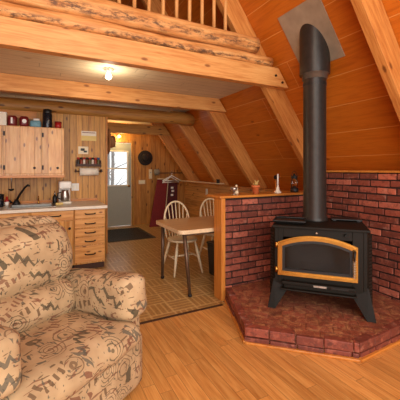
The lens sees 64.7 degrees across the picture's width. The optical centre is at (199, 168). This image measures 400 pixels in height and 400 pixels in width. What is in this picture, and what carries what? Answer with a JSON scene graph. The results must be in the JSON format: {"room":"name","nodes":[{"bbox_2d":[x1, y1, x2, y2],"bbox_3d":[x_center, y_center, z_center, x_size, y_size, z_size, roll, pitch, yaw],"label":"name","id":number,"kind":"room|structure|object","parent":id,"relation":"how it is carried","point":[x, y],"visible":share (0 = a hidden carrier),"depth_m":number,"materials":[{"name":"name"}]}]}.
{"room":"cabin living room","nodes":[
{"label":"cabin living room","id":0,"kind":"room"},
{"bbox_2d":[0,112,105,253],"bbox_3d":[-3.188,0.270,4.454,3.620,2.260,0.120,0,0,-27],"label":"wall","id":1,"kind":"structure","parent":0,"point":[90,186],"depth_m":4.99,"materials":[{"name":"brown wood"}]},
{"bbox_2d":[0,109,36,119],"bbox_3d":[-3.609,-0.800,4.158,2.600,0.120,0.020,0,0,-27],"label":"trim","id":2,"kind":"structure","parent":1,"relation":"attached to","point":[31,115],"depth_m":4.65,"materials":[{"name":"brown wood"}]},
{"bbox_2d":[0,125,64,177],"bbox_3d":[-2.569,-0.230,4.422,1.210,0.700,0.504,0,0,-27],"label":"upper cabinet","id":3,"kind":"object","parent":1,"relation":"attached to","point":[25,151],"visible":1,"depth_m":4.31,"materials":[{"name":"brown wood"}]},
{"bbox_2d":[0,112,7,124],"bbox_3d":[-2.723,-0.674,4.289,0.181,0.185,0.166,0,0,-27],"label":"box","id":4,"kind":"object","parent":3,"relation":"on","point":[3,115],"visible":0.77,"depth_m":4.24,"materials":[{"name":"cardboard"}]},
{"bbox_2d":[7,115,16,125],"bbox_3d":[-2.578,-0.656,4.340,0.118,0.150,0.105,0,0,-33],"label":"tin","id":5,"kind":"object","parent":3,"relation":"on","point":[11,120],"visible":0.8,"depth_m":4.30,"materials":[{"name":"red metal"}]},
{"bbox_2d":[19,116,28,125],"bbox_3d":[-2.454,-0.656,4.404,0.118,0.150,0.106,0,0,-33],"label":"tin","id":6,"kind":"object","parent":3,"relation":"on","point":[23,121],"visible":0.81,"depth_m":4.36,"materials":[{"name":"red metal"}]},
{"bbox_2d":[30,118,40,126],"bbox_3d":[-2.325,-0.647,4.472,0.144,0.131,0.108,0,0,-22],"label":"packet","id":7,"kind":"object","parent":3,"relation":"on","point":[36,123],"visible":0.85,"depth_m":4.43,"materials":[{"name":"blue plastic"}]},
{"bbox_2d":[43,109,51,127],"bbox_3d":[-2.192,-0.720,4.540,0.126,0.275,0.126,0,0,-27],"label":"flask","id":8,"kind":"object","parent":3,"relation":"on","point":[47,113],"visible":0.84,"depth_m":4.49,"materials":[{"name":"black paint"}]},
{"bbox_2d":[55,121,61,127],"bbox_3d":[-2.067,-0.637,4.605,0.094,0.110,0.093,0,0,-27],"label":"tin","id":9,"kind":"object","parent":3,"relation":"on","point":[58,124],"visible":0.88,"depth_m":4.57,"materials":[{"name":"red metal"}]},
{"bbox_2d":[9,198,97,203],"bbox_3d":[-2.574,0.491,4.693,2.030,0.038,0.017,0,0,-27],"label":"trim","id":10,"kind":"structure","parent":1,"relation":"attached to","point":[82,199],"depth_m":4.82,"materials":[{"name":"brown wood"}]},
{"bbox_2d":[72,183,78,190],"bbox_3d":[-1.976,0.285,5.006,0.110,0.116,0.009,0,0,-27],"label":"power outlet","id":11,"kind":"object","parent":1,"relation":"attached to","point":[75,186],"visible":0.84,"depth_m":5.01,"materials":[{"name":"white plastic"}]},
{"bbox_2d":[78,146,87,153],"bbox_3d":[-1.869,-0.300,5.059,0.150,0.120,0.012,0,0,-27],"label":"card","id":12,"kind":"object","parent":1,"relation":"attached to","point":[81,150],"visible":1,"depth_m":5.05,"materials":[{"name":"white paper"}]},
{"bbox_2d":[75,168,101,175],"bbox_3d":[-1.774,0.043,5.040,0.420,0.120,0.134,0,0,-27],"label":"paper towel holder","id":13,"kind":"object","parent":1,"relation":"attached to","point":[82,171],"visible":1,"depth_m":4.99,"materials":[{"name":"white paper"}]},
{"bbox_2d":[81,131,95,140],"bbox_3d":[-1.794,-0.532,5.101,0.230,0.155,0.007,0,0,-27],"label":"notice","id":14,"kind":"object","parent":1,"relation":"attached to","point":[85,135],"visible":1,"depth_m":5.09,"materials":[{"name":"white paper"}]},
{"bbox_2d":[76,160,100,166],"bbox_3d":[-1.786,-0.090,5.066,0.382,0.100,0.077,0,0,-27],"label":"spice rack","id":15,"kind":"object","parent":1,"relation":"attached to","point":[82,165],"visible":1,"depth_m":5.05,"materials":[{"name":"brown wood"}]},
{"bbox_2d":[106,117,107,253],"bbox_3d":[-1.570,0.270,5.288,0.020,2.260,0.142,0,0,-27],"label":"trim","id":16,"kind":"structure","parent":1,"relation":"attached to","point":[106,117],"depth_m":5.23,"materials":[{"name":"brown wood"}]},
{"bbox_2d":[108,129,115,153],"bbox_3d":[-1.500,-0.460,5.314,0.126,0.430,0.430,0,0,-27],"label":"straw hat","id":17,"kind":"object","parent":1,"relation":"hanging from","point":[111,139],"visible":0.7,"depth_m":5.22,"materials":[{"name":"brown wicker"}]},
{"bbox_2d":[0,48,252,124],"bbox_3d":[-2.436,-1.140,4.809,5.183,0.020,4.779,0,0,-27],"label":"ceiling","id":18,"kind":"structure","parent":0,"point":[16,62],"depth_m":3.94,"materials":[{"name":"beige wood"}]},
{"bbox_2d":[104,67,113,79],"bbox_3d":[-1.030,-1.068,3.565,0.110,0.120,0.110,0,0,-27],"label":"bulb","id":19,"kind":"object","parent":18,"relation":"attached to","point":[108,70],"visible":1,"depth_m":3.54,"materials":[{"name":"white glass"}]},
{"bbox_2d":[104,67,113,72],"bbox_3d":[-1.030,-1.108,3.565,0.110,0.040,0.110,0,0,-27],"label":"socket","id":20,"kind":"object","parent":18,"relation":"attached to","point":[108,70],"depth_m":3.53,"materials":[{"name":"white plastic"}]},
{"bbox_2d":[108,122,186,224],"bbox_3d":[-1.632,-1.694,7.980,4.420,6.188,0.120,0,0,-27],"label":"wall","id":21,"kind":"structure","parent":0,"point":[162,160],"depth_m":8.09,"materials":[{"name":"brown wood"}]},
{"bbox_2d":[108,143,130,226],"bbox_3d":[-2.093,0.378,7.658,0.865,2.025,0.120,0,0,-27],"label":"door","id":22,"kind":"structure","parent":21,"relation":"in","point":[119,196],"depth_m":7.76,"materials":[{"name":"white paint"}]},
{"bbox_2d":[116,140,133,224],"bbox_3d":[-2.097,0.345,7.660,1.010,2.110,0.022,0,0,-27],"label":"trim","id":23,"kind":"structure","parent":21,"relation":"attached to","point":[117,141],"depth_m":7.86,"materials":[{"name":"brown wood"}]},
{"bbox_2d":[138,150,152,164],"bbox_3d":[-1.369,-0.280,7.973,0.380,0.380,0.106,0,0,-27],"label":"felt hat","id":24,"kind":"object","parent":21,"relation":"hanging from","point":[144,157],"visible":1,"depth_m":7.97,"materials":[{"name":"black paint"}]},
{"bbox_2d":[149,169,151,178],"bbox_3d":[-1.266,0.130,8.077,0.080,0.240,0.042,0,0,-27],"label":"thermostat","id":25,"kind":"object","parent":21,"relation":"attached to","point":[150,170],"visible":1,"depth_m":8.07,"materials":[{"name":"beige paint"}]},
{"bbox_2d":[154,169,159,174],"bbox_3d":[-1.104,0.080,8.114,0.160,0.160,0.125,0,0,-27],"label":"light switch","id":26,"kind":"object","parent":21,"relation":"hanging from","point":[156,171],"visible":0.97,"depth_m":8.08,"materials":[{"name":"plastic"}]},
{"bbox_2d":[185,183,272,217],"bbox_3d":[0.722,0.885,6.450,0.080,1.030,4.760,0,0,-27],"label":"wall","id":27,"kind":"structure","parent":0,"point":[195,194],"depth_m":7.74,"materials":[{"name":"brown wood"}]},
{"bbox_2d":[185,182,289,190],"bbox_3d":[0.794,0.358,6.577,0.355,0.022,4.600,0,0,-27],"label":"trim","id":28,"kind":"structure","parent":27,"relation":"on","point":[185,182],"depth_m":6.26,"materials":[{"name":"brown wood"}]},
{"bbox_2d":[91,224,399,399],"bbox_3d":[-2.107,1.460,2.446,11.500,0.120,9.480,0,0,-27],"label":"floor","id":29,"kind":"structure","parent":0,"point":[199,355],"depth_m":2.35,"materials":[{"name":"brown wood"}]},
{"bbox_2d":[0,210,73,268],"bbox_3d":[-2.567,0.974,4.207,1.597,0.852,0.738,0,0,-27],"label":"base cabinet","id":30,"kind":"object","parent":29,"relation":"on","point":[65,218],"visible":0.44,"depth_m":4.22,"materials":[{"name":"brown wood"}]},
{"bbox_2d":[0,200,106,213],"bbox_3d":[-2.392,0.531,4.343,2.034,0.040,0.805,0,0,-27],"label":"countertop","id":31,"kind":"structure","parent":30,"relation":"on","point":[75,205],"depth_m":4.26,"materials":[{"name":"white laminate"}]},
{"bbox_2d":[0,194,3,206],"bbox_3d":[-2.702,0.422,4.255,0.114,0.178,0.114,0,0,-27],"label":"canister","id":32,"kind":"object","parent":31,"relation":"on","point":[1,195],"visible":0.99,"depth_m":4.23,"materials":[{"name":"black paint"}]},
{"bbox_2d":[4,197,8,205],"bbox_3d":[-2.668,0.446,4.362,0.060,0.130,0.060,0,0,-27],"label":"scrub brush","id":33,"kind":"object","parent":31,"relation":"on","point":[6,202],"visible":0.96,"depth_m":4.34,"materials":[{"name":"white plastic"}]},
{"bbox_2d":[9,184,29,204],"bbox_3d":[-2.557,0.362,4.513,0.296,0.298,0.119,0,0,-2],"label":"faucet","id":34,"kind":"object","parent":31,"relation":"on","point":[16,201],"visible":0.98,"depth_m":4.48,"materials":[{"name":"black paint"}]},
{"bbox_2d":[6,203,55,208],"bbox_3d":[-2.314,0.591,4.353,0.580,0.171,0.440,0,0,-27],"label":"sink","id":35,"kind":"object","parent":31,"relation":"in","point":[45,204],"visible":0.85,"depth_m":4.47,"materials":[{"name":"metal"}]},
{"bbox_2d":[11,204,51,207],"bbox_3d":[-2.314,0.594,4.353,0.504,0.165,0.372,0,0,-27],"label":"basin","id":36,"kind":"object","parent":35,"relation":"in","point":[24,205],"depth_m":4.50,"materials":[{"name":"metal"}]},
{"bbox_2d":[52,191,56,202],"bbox_3d":[-2.149,0.416,4.675,0.064,0.190,0.062,0,0,-27],"label":"soap bottle","id":37,"kind":"object","parent":31,"relation":"on","point":[54,198],"visible":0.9,"depth_m":4.66,"materials":[{"name":"plastic"}]},
{"bbox_2d":[57,181,71,203],"bbox_3d":[-2.023,0.346,4.701,0.193,0.330,0.230,0,0,-27],"label":"coffee maker","id":38,"kind":"object","parent":31,"relation":"on","point":[64,187],"visible":0.96,"depth_m":4.63,"materials":[{"name":"white paint"}]},
{"bbox_2d":[0,215,146,399],"bbox_3d":[-0.944,0.857,1.809,0.963,1.086,1.051,0,0,29],"label":"armchair","id":39,"kind":"object","parent":29,"relation":"on","point":[67,333],"visible":1,"depth_m":1.81,"materials":[{"name":"fabric"}]},
{"bbox_2d":[0,223,71,297],"bbox_3d":[-1.123,0.567,1.938,0.295,0.409,0.736,0,0,29],"label":"pillow","id":40,"kind":"object","parent":39,"relation":"on","point":[35,257],"depth_m":1.92,"materials":[{"name":"fabric"}]},
{"bbox_2d":[0,278,75,333],"bbox_3d":[-1.038,0.846,1.889,0.292,0.261,0.646,0,0,29],"label":"lumbar pillow","id":41,"kind":"object","parent":39,"relation":"on","point":[29,309],"depth_m":1.84,"materials":[{"name":"fabric"}]},
{"bbox_2d":[3,309,138,399],"bbox_3d":[-0.875,1.014,1.772,0.802,0.228,0.838,0,0,29],"label":"seat cushion","id":42,"kind":"object","parent":39,"relation":"on","point":[69,354],"depth_m":1.65,"materials":[{"name":"fabric"}]},
{"bbox_2d":[73,208,104,268],"bbox_3d":[-1.673,0.974,4.669,0.410,0.852,0.738,0,0,-27],"label":"base cabinet","id":43,"kind":"object","parent":29,"relation":"on","point":[89,224],"visible":0.93,"depth_m":4.38,"materials":[{"name":"brown wood"}]},
{"bbox_2d":[108,227,155,242],"bbox_3d":[-1.621,1.391,6.760,1.000,0.017,1.240,0,0,-27],"label":"door mat","id":44,"kind":"object","parent":29,"relation":"on","point":[125,234],"visible":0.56,"depth_m":6.67,"materials":[{"name":"black rubber"}]},
{"bbox_2d":[149,178,177,226],"bbox_3d":[-0.899,0.820,7.925,0.847,1.160,0.328,0,0,-27],"label":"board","id":45,"kind":"object","parent":29,"relation":"on","point":[160,198],"visible":0.68,"depth_m":7.91,"materials":[{"name":"red fabric"}]},
{"bbox_2d":[139,304,222,324],"bbox_3d":[-2.301,1.397,1.950,5.700,0.006,0.033,0,0,-27],"label":"trim","id":46,"kind":"structure","parent":29,"relation":"on","point":[209,307],"depth_m":3.03,"materials":[{"name":"brown wood"}]},
{"bbox_2d":[163,201,202,277],"bbox_3d":[-0.255,0.930,4.375,0.432,0.946,0.479,0,0,-27],"label":"chair","id":47,"kind":"object","parent":29,"relation":"on","point":[177,238],"visible":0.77,"depth_m":4.39,"materials":[{"name":"beige paint"}]},
{"bbox_2d":[156,216,213,296],"bbox_3d":[0.139,1.029,3.982,1.208,0.742,0.808,0,0,-27],"label":"dining table","id":48,"kind":"object","parent":29,"relation":"on","point":[185,227],"visible":0.51,"depth_m":3.68,"materials":[{"name":"laminate"}]},
{"bbox_2d":[199,198,213,253],"bbox_3d":[0.243,0.930,4.789,0.432,0.946,0.479,0,0,-23],"label":"chair","id":49,"kind":"object","parent":29,"relation":"on","point":[205,200],"visible":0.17,"depth_m":4.88,"materials":[{"name":"beige paint"}]},
{"bbox_2d":[206,240,213,275],"bbox_3d":[0.228,1.185,4.203,0.216,0.430,0.216,0,0,-27],"label":"storage bin","id":50,"kind":"object","parent":29,"relation":"on","point":[210,244],"visible":0.3,"depth_m":4.17,"materials":[{"name":"metal"}]},
{"bbox_2d":[224,279,399,362],"bbox_3d":[1.029,1.334,2.991,1.629,0.131,1.393,0,0,-27],"label":"hearth","id":51,"kind":"object","parent":29,"relation":"on","point":[333,327],"visible":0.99,"depth_m":2.61,"materials":[{"name":"brick"}]},
{"bbox_2d":[268,216,375,322],"bbox_3d":[1.143,0.895,3.048,0.889,0.757,0.689,0,0,20],"label":"wood stove","id":52,"kind":"object","parent":51,"relation":"on","point":[330,257],"visible":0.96,"depth_m":2.79,"materials":[{"name":"black metal"}]},
{"bbox_2d":[273,216,305,224],"bbox_3d":[0.868,0.498,3.060,0.295,0.036,0.258,0,0,20],"label":"griddle","id":53,"kind":"object","parent":52,"relation":"on","point":[278,219],"visible":1,"depth_m":3.04,"materials":[{"name":"metal"}]},
{"bbox_2d":[299,24,329,221],"bbox_3d":[1.171,-0.490,3.226,0.296,2.014,0.296,0,0,-27],"label":"pipe","id":54,"kind":"object","parent":52,"relation":"on","point":[314,54],"visible":0.97,"depth_m":3.13,"materials":[{"name":"metal"}]},
{"bbox_2d":[331,216,362,221],"bbox_3d":[1.469,0.505,3.181,0.280,0.022,0.160,0,0,20],"label":"plate","id":55,"kind":"object","parent":52,"relation":"on","point":[333,218],"visible":1,"depth_m":3.15,"materials":[{"name":"metal"}]},
{"bbox_2d":[116,0,399,189],"bbox_3d":[0.558,-1.754,3.822,4.498,6.308,9.480,0,0,-27],"label":"ceiling","id":56,"kind":"structure","parent":0,"point":[363,123],"depth_m":3.65,"materials":[{"name":"brown wood"}]},
{"bbox_2d":[109,0,228,184],"bbox_3d":[-1.016,-2.218,5.960,3.661,5.126,0.085,0,0,-27],"label":"rafter","id":57,"kind":"object","parent":56,"relation":"attached to","point":[190,133],"visible":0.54,"depth_m":6.47,"materials":[{"name":"brown wood"}]},
{"bbox_2d":[0,97,194,125],"bbox_3d":[-2.426,-0.974,5.050,5.122,0.251,0.243,0,0,-27],"label":"log","id":58,"kind":"object","parent":57,"relation":"attached to","point":[8,103],"visible":0.87,"depth_m":5.33,"materials":[{"name":"brown wood"}]},
{"bbox_2d":[181,180,223,186],"bbox_3d":[0.001,0.336,7.231,0.195,0.098,1.950,0,0,-27],"label":"wall shelf","id":59,"kind":"object","parent":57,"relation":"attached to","point":[187,181],"visible":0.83,"depth_m":6.89,"materials":[{"name":"brown wood"}]},
{"bbox_2d":[150,123,198,182],"bbox_3d":[-1.626,-2.218,7.142,3.661,5.126,0.085,0,0,-27],"label":"rafter","id":60,"kind":"object","parent":56,"relation":"attached to","point":[169,143],"visible":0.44,"depth_m":7.66,"materials":[{"name":"brown wood"}]},
{"bbox_2d":[108,123,170,135],"bbox_3d":[-1.561,-0.895,7.083,1.923,0.210,0.079,0,0,-27],"label":"beam","id":61,"kind":"structure","parent":60,"relation":"attached to","point":[114,127],"depth_m":7.12,"materials":[{"name":"brown wood"}]},
{"bbox_3d":[-0.681,0.098,7.751,0.700,0.024,0.024,0,0,-27],"label":"rail","id":62,"kind":"object","parent":60,"relation":"attached to","visible":0},
{"bbox_2d":[162,172,178,182],"bbox_3d":[-0.706,0.202,7.648,0.472,0.261,0.025,0,0,-36],"label":"clothes hanger","id":63,"kind":"object","parent":62,"relation":"hanging from","point":[170,172],"visible":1,"depth_m":7.63,"materials":[{"name":"white plastic"}]},
{"bbox_2d":[162,175,180,180],"bbox_3d":[-0.700,0.172,7.831,0.472,0.261,0.024,0,0,-13],"label":"clothes hanger","id":64,"kind":"object","parent":62,"relation":"hanging from","point":[171,175],"visible":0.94,"depth_m":7.82,"materials":[{"name":"white plastic"}]},
{"bbox_2d":[141,0,266,188],"bbox_3d":[-0.434,-2.218,4.832,3.661,5.126,0.085,0,0,-27],"label":"rafter","id":65,"kind":"object","parent":56,"relation":"attached to","point":[220,120],"visible":0.33,"depth_m":5.31,"materials":[{"name":"brown wood"}]},
{"bbox_2d":[216,0,302,166],"bbox_3d":[0.212,-2.248,3.533,3.618,5.066,0.085,0,0,-27],"label":"rafter","id":66,"kind":"object","parent":56,"relation":"attached to","point":[237,20],"depth_m":3.87,"materials":[{"name":"brown wood"}]},
{"bbox_2d":[278,0,344,61],"bbox_3d":[1.110,-1.344,3.195,0.372,0.516,0.540,0,0,-27],"label":"ceiling plate","id":67,"kind":"object","parent":56,"relation":"attached to","point":[313,12],"visible":0.67,"depth_m":3.08,"materials":[{"name":"grey metal"}]},
{"bbox_2d":[350,0,399,120],"bbox_3d":[0.778,-2.383,2.227,3.425,4.796,0.085,0,0,-27],"label":"rafter","id":68,"kind":"object","parent":56,"relation":"attached to","point":[372,17],"depth_m":2.56,"materials":[{"name":"brown wood"}]},
{"bbox_2d":[225,195,302,295],"bbox_3d":[0.991,0.858,3.831,1.725,1.085,0.131,0,0,-27],"label":"wall partition","id":69,"kind":"structure","parent":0,"point":[249,221],"depth_m":3.55,"materials":[{"name":"red brick"}]},
{"bbox_2d":[214,198,224,300],"bbox_3d":[0.213,0.858,3.418,0.050,1.085,0.160,0,0,-27],"label":"trim","id":70,"kind":"structure","parent":69,"relation":"attached to","point":[219,204],"depth_m":3.37,"materials":[{"name":"brown wood"}]},
{"bbox_2d":[206,190,302,198],"bbox_3d":[0.953,0.300,3.882,1.825,0.025,0.315,0,0,-27],"label":"trim","id":71,"kind":"structure","parent":69,"relation":"on","point":[300,192],"depth_m":3.58,"materials":[{"name":"brown wood"}]},
{"bbox_2d":[231,187,237,194],"bbox_3d":[0.380,0.245,3.527,0.080,0.085,0.080,0,0,-27],"label":"glass goblet","id":72,"kind":"object","parent":71,"relation":"on","point":[233,189],"visible":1,"depth_m":3.50,"materials":[{"name":"glass"}]},
{"bbox_2d":[251,180,259,193],"bbox_3d":[0.646,0.206,3.665,0.100,0.162,0.100,0,0,-27],"label":"potted plant","id":73,"kind":"object","parent":71,"relation":"on","point":[255,187],"visible":1,"depth_m":3.63,"materials":[{"name":"ceramic"}]},
{"bbox_2d":[274,174,281,192],"bbox_3d":[0.940,0.172,3.816,0.090,0.230,0.090,0,0,-27],"label":"candlestick","id":74,"kind":"object","parent":71,"relation":"on","point":[277,187],"visible":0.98,"depth_m":3.80,"materials":[{"name":"white ceramic"}]},
{"bbox_2d":[290,171,298,191],"bbox_3d":[1.184,0.156,3.964,0.100,0.263,0.098,0,0,13],"label":"lantern","id":75,"kind":"object","parent":71,"relation":"on","point":[294,182],"visible":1,"depth_m":3.94,"materials":[{"name":"black paint"}]},
{"bbox_2d":[326,173,399,301],"bbox_3d":[1.802,0.723,3.414,0.146,1.355,1.565,0,0,-27],"label":"wall","id":76,"kind":"structure","parent":0,"point":[374,198],"depth_m":3.24,"materials":[{"name":"red brick"}]},
{"bbox_2d":[326,170,399,172],"bbox_3d":[1.972,0.027,3.499,0.526,0.022,1.570,0,0,-27],"label":"trim","id":77,"kind":"structure","parent":76,"relation":"on","point":[358,171],"depth_m":3.37,"materials":[{"name":"brown wood"}]},
{"label":"outside","id":78,"kind":"structure","parent":0,"visible":0},
{"bbox_3d":[-9.226,1.825,22.235,28.000,0.150,32.020,0,0,-27],"label":"ground","id":79,"kind":"structure","parent":78,"visible":0},
{"bbox_2d":[108,153,125,184],"bbox_3d":[-3.758,-0.784,11.411,1.551,5.093,2.421,0,0,-44],"label":"bare tree","id":80,"kind":"object","parent":79,"relation":"on","point":[109,171],"visible":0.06,"depth_m":11.68,"materials":[{"name":"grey plant"}]},
{"bbox_2d":[110,152,125,184],"bbox_3d":[-3.705,-0.876,13.761,1.660,5.277,2.342,0,0,18],"label":"bare tree","id":81,"kind":"object","parent":79,"relation":"on","point":[112,153],"visible":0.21,"depth_m":13.74,"materials":[{"name":"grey plant"}]},
{"bbox_3d":[-3.439,-1.754,1.759,4.498,6.308,9.480,0,0,-27],"label":"ceiling","id":82,"kind":"structure","parent":0,"visible":0},
{"bbox_3d":[-3.357,-1.690,1.691,4.414,6.181,0.085,0,0,-27],"label":"rafter","id":83,"kind":"object","parent":82,"relation":"attached to","visible":0},
{"bbox_2d":[0,16,287,89],"bbox_3d":[-1.349,-1.086,2.616,5.401,0.222,0.111,0,0,-27],"label":"beam","id":84,"kind":"structure","parent":83,"relation":"attached to","point":[15,34],"depth_m":2.92,"materials":[{"name":"brown wood"}]},
{"bbox_2d":[0,0,272,66],"bbox_3d":[-1.413,-1.270,2.582,5.057,0.140,0.125,0,0,-27],"label":"log","id":85,"kind":"object","parent":84,"relation":"on","point":[7,9],"visible":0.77,"depth_m":2.87,"materials":[{"name":"brown wood"}]},
{"bbox_2d":[1,0,259,53],"bbox_3d":[-1.502,-1.445,2.536,4.857,0.216,0.136,0,0,-27],"label":"log","id":86,"kind":"object","parent":85,"relation":"on","point":[102,10],"visible":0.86,"depth_m":3.01,"materials":[{"name":"brown wood"}]},
{"bbox_2d":[132,0,135,7],"bbox_3d":[-0.631,-1.900,3.051,0.041,0.840,0.039,0,0,-5],"label":"baluster","id":87,"kind":"object","parent":86,"relation":"on","point":[133,1],"visible":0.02,"depth_m":3.03,"materials":[{"name":"brown wood"}]},
{"bbox_2d":[147,0,150,10],"bbox_3d":[-0.501,-1.900,3.118,0.041,0.840,0.039,0,0,-5],"label":"baluster","id":88,"kind":"object","parent":86,"relation":"on","point":[148,1],"visible":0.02,"depth_m":3.10,"materials":[{"name":"brown wood"}]},
{"bbox_2d":[161,0,164,14],"bbox_3d":[-0.370,-1.900,3.185,0.041,0.840,0.039,0,0,-5],"label":"baluster","id":89,"kind":"object","parent":86,"relation":"on","point":[162,1],"visible":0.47,"depth_m":3.17,"materials":[{"name":"brown wood"}]},
{"bbox_2d":[175,0,178,17],"bbox_3d":[-0.239,-1.900,3.253,0.041,0.840,0.039,0,0,-5],"label":"baluster","id":90,"kind":"object","parent":86,"relation":"on","point":[176,1],"visible":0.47,"depth_m":3.24,"materials":[{"name":"brown wood"}]},
{"bbox_2d":[188,0,190,20],"bbox_3d":[-0.109,-1.900,3.320,0.041,0.840,0.039,0,0,-5],"label":"baluster","id":91,"kind":"object","parent":86,"relation":"on","point":[189,1],"visible":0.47,"depth_m":3.30,"materials":[{"name":"brown wood"}]},
{"bbox_2d":[200,0,203,24],"bbox_3d":[0.022,-1.900,3.388,0.041,0.840,0.039,0,0,-5],"label":"baluster","id":92,"kind":"object","parent":86,"relation":"on","point":[201,1],"visible":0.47,"depth_m":3.38,"materials":[{"name":"brown wood"}]},
{"bbox_2d":[212,0,215,26],"bbox_3d":[0.152,-1.900,3.455,0.041,0.840,0.039,0,0,-5],"label":"baluster","id":93,"kind":"object","parent":86,"relation":"on","point":[213,1],"visible":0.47,"depth_m":3.44,"materials":[{"name":"brown wood"}]},
{"bbox_2d":[224,0,226,29],"bbox_3d":[0.283,-1.900,3.522,0.041,0.840,0.039,0,0,-5],"label":"baluster","id":94,"kind":"object","parent":86,"relation":"on","point":[225,1],"visible":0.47,"depth_m":3.51,"materials":[{"name":"brown wood"}]},
{"bbox_3d":[-4.022,-1.690,2.980,4.414,6.181,0.085,0,0,-27],"label":"rafter","id":95,"kind":"object","parent":82,"relation":"attached to","visible":0},
{"bbox_2d":[0,73,225,112],"bbox_3d":[-1.959,-1.027,3.945,5.337,0.204,0.089,0,0,-27],"label":"beam","id":96,"kind":"structure","parent":95,"relation":"attached to","point":[12,83],"depth_m":4.24,"materials":[{"name":"brown wood"}]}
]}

